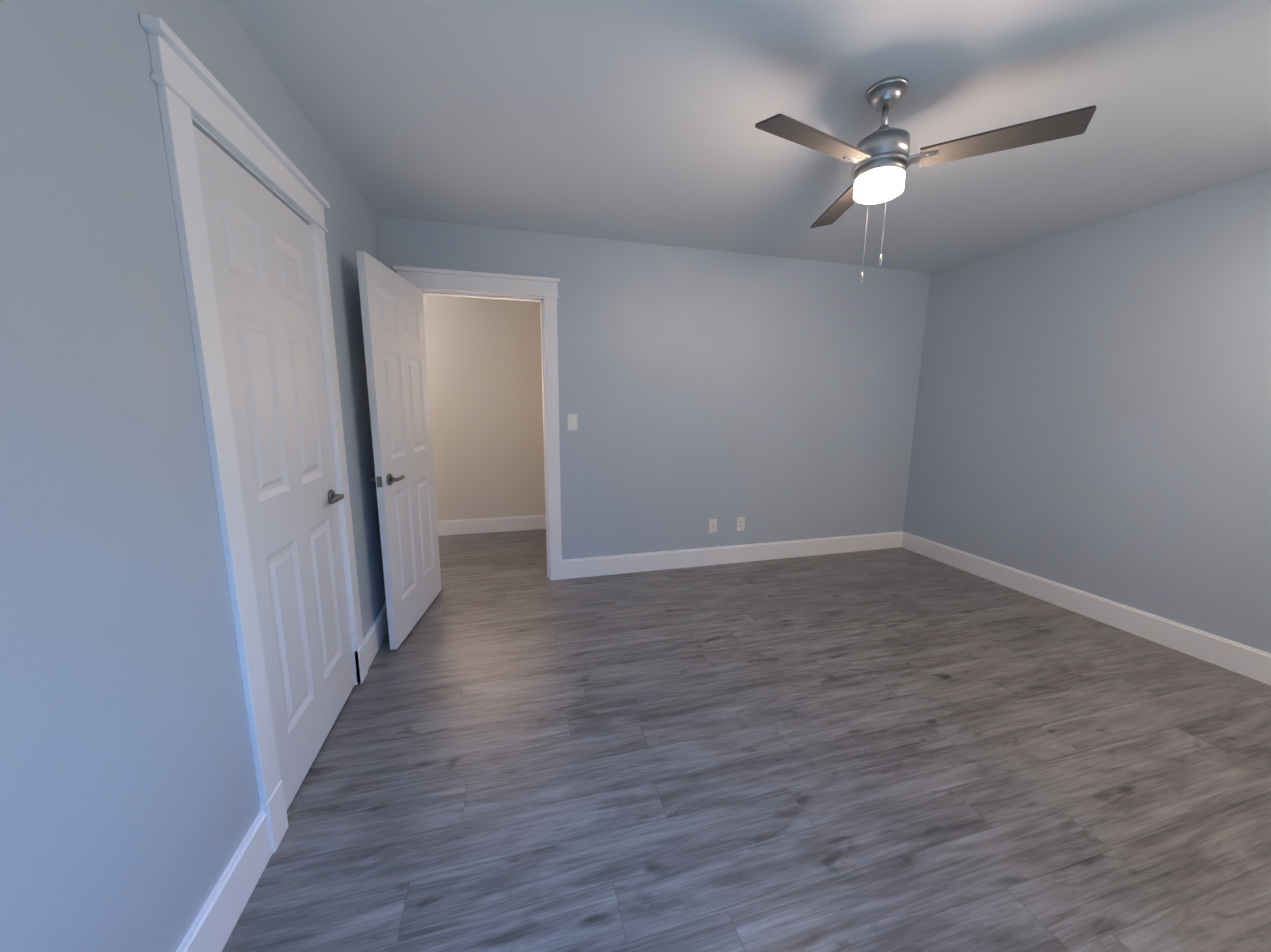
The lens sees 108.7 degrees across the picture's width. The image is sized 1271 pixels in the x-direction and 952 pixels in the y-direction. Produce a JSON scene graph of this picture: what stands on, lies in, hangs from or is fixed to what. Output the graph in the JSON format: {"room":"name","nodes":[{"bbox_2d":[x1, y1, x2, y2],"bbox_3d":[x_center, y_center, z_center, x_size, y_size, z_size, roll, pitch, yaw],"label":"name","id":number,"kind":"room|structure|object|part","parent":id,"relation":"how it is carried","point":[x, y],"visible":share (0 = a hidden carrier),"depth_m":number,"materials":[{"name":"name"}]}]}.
{"room":"empty bedroom","nodes":[
{"label":"empty bedroom","id":0,"kind":"room"},
{"bbox_2d":[0,0,385,951],"bbox_3d":[-1.169,-0.092,1.216,0.120,2.460,3.720,-2,10,-15],"label":"wall","id":1,"kind":"structure","parent":0,"point":[130,810],"depth_m":0.89,"materials":[{"name":"blue paint"}]},
{"bbox_2d":[176,811,271,951],"bbox_3d":[-0.872,1.189,0.559,0.015,0.150,1.665,-2,10,-15],"label":"baseboard","id":2,"kind":"structure","parent":1,"relation":"attached to","point":[215,922],"depth_m":1.17,"materials":[{"name":"white wood"}]},
{"bbox_2d":[139,14,367,852],"bbox_3d":[-1.277,0.042,1.629,0.122,2.060,0.800,-2,10,-15],"label":"door frame","id":3,"kind":"structure","parent":1,"relation":"attached to","point":[220,144],"depth_m":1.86,"materials":[{"name":"white wood"}]},
{"bbox_2d":[193,125,354,810],"bbox_3d":[-1.239,0.051,1.636,0.135,2.020,0.766,-2,10,-15],"label":"closet door","id":4,"kind":"structure","parent":1,"relation":"in","point":[259,241],"depth_m":1.55,"materials":[{"name":"white wood"}]},
{"bbox_2d":[364,603,387,669],"bbox_3d":[-1.476,0.829,2.715,0.015,0.150,0.970,-2,10,-15],"label":"baseboard","id":5,"kind":"structure","parent":1,"relation":"attached to","point":[375,635],"depth_m":2.45,"materials":[{"name":"white wood"}]},
{"bbox_2d":[423,294,545,520],"bbox_3d":[-2.292,-0.615,4.338,4.440,2.460,0.120,-2,10,-15],"label":"wall","id":6,"kind":"structure","parent":0,"point":[484,365],"depth_m":4.50,"materials":[{"name":"paint"}]},
{"bbox_2d":[437,515,545,535],"bbox_3d":[-2.284,0.535,4.462,4.200,0.150,0.015,-2,10,-15],"label":"baseboard","id":7,"kind":"structure","parent":6,"relation":"attached to","point":[482,525],"depth_m":4.67,"materials":[{"name":"white wood"}]},
{"bbox_2d":[376,215,929,559],"bbox_3d":[-0.707,-0.433,3.309,6.940,2.460,0.120,-2,10,-15],"label":"wall","id":8,"kind":"structure","parent":0,"point":[771,398],"depth_m":3.59,"materials":[{"name":"blue paint"}]},
{"bbox_2d":[356,251,441,649],"bbox_3d":[-1.344,-0.124,2.693,0.135,2.020,0.804,-1,9,-6],"label":"room door","id":9,"kind":"structure","parent":8,"relation":"in","point":[392,313],"depth_m":2.55,"materials":[{"name":"white wood"}]},
{"bbox_2d":[393,265,561,580],"bbox_3d":[-1.041,-0.273,3.223,1.038,2.167,0.165,-2,10,-15],"label":"door frame","id":10,"kind":"structure","parent":8,"relation":"attached to","point":[546,288],"depth_m":3.15,"materials":[{"name":"white wood"}]},
{"bbox_2d":[567,414,576,429],"bbox_3d":[-0.458,-0.391,3.315,0.072,0.116,0.013,-2,10,-15],"label":"light switch","id":11,"kind":"object","parent":8,"relation":"attached to","point":[572,421],"visible":1,"depth_m":3.31,"materials":[{"name":"white plastic"}]},
{"bbox_2d":[709,519,716,532],"bbox_3d":[0.639,0.412,3.754,0.072,0.116,0.018,-2,10,-15],"label":"outlet","id":12,"kind":"object","parent":8,"relation":"attached to","point":[712,525],"visible":1,"depth_m":3.76,"materials":[{"name":"white plastic"}]},
{"bbox_2d":[562,531,902,578],"bbox_3d":[0.986,0.656,3.893,3.205,0.150,0.015,-2,10,-15],"label":"baseboard","id":13,"kind":"structure","parent":8,"relation":"attached to","point":[612,565],"depth_m":3.82,"materials":[{"name":"white wood"}]},
{"bbox_2d":[736,517,744,530],"bbox_3d":[0.884,0.403,3.825,0.072,0.116,0.010,-2,10,-15],"label":"duplex electrical outlet","id":14,"kind":"object","parent":8,"relation":"attached to","point":[740,523],"visible":1,"depth_m":3.82,"materials":[{"name":"white plastic"}]},
{"bbox_2d":[222,529,1270,951],"bbox_3d":[-0.412,1.012,2.428,6.940,0.100,5.270,-2,10,-15],"label":"floor","id":15,"kind":"structure","parent":0,"point":[898,749],"depth_m":1.66,"materials":[{"name":"laminate"}]},
{"bbox_2d":[222,0,1270,272],"bbox_3d":[-0.391,-1.514,2.012,6.940,0.100,5.270,-2,10,-15],"label":"ceiling","id":16,"kind":"structure","parent":0,"point":[628,120],"depth_m":1.75,"materials":[{"name":"paint"}]},
{"bbox_2d":[755,76,1095,282],"bbox_3d":[0.824,-1.075,1.732,0.995,0.655,1.009,-2,10,-15],"label":"ceiling fan","id":17,"kind":"object","parent":16,"relation":"hanging from","point":[881,159],"visible":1,"depth_m":1.59,"materials":[{"name":"silver metal"}]},
{"bbox_3d":[0.904,-1.073,1.697,0.168,0.062,0.168,-2,10,-15],"label":"lamp glass","id":18,"kind":"part","parent":17,"relation":"part of","materials":[{"name":"white glass"}]},
{"bbox_2d":[903,170,1270,653],"bbox_3d":[3.059,-0.268,2.498,0.120,2.460,3.720,-2,10,-15],"label":"wall","id":19,"kind":"structure","parent":0,"point":[1093,411],"depth_m":2.75,"materials":[{"name":"blue paint"}]},
{"bbox_2d":[901,532,1270,684],"bbox_3d":[3.003,0.885,2.603,0.015,0.150,3.585,-2,10,-15],"label":"baseboard","id":20,"kind":"structure","parent":19,"relation":"attached to","point":[1247,661],"depth_m":2.79,"materials":[{"name":"white wood"}]}
]}

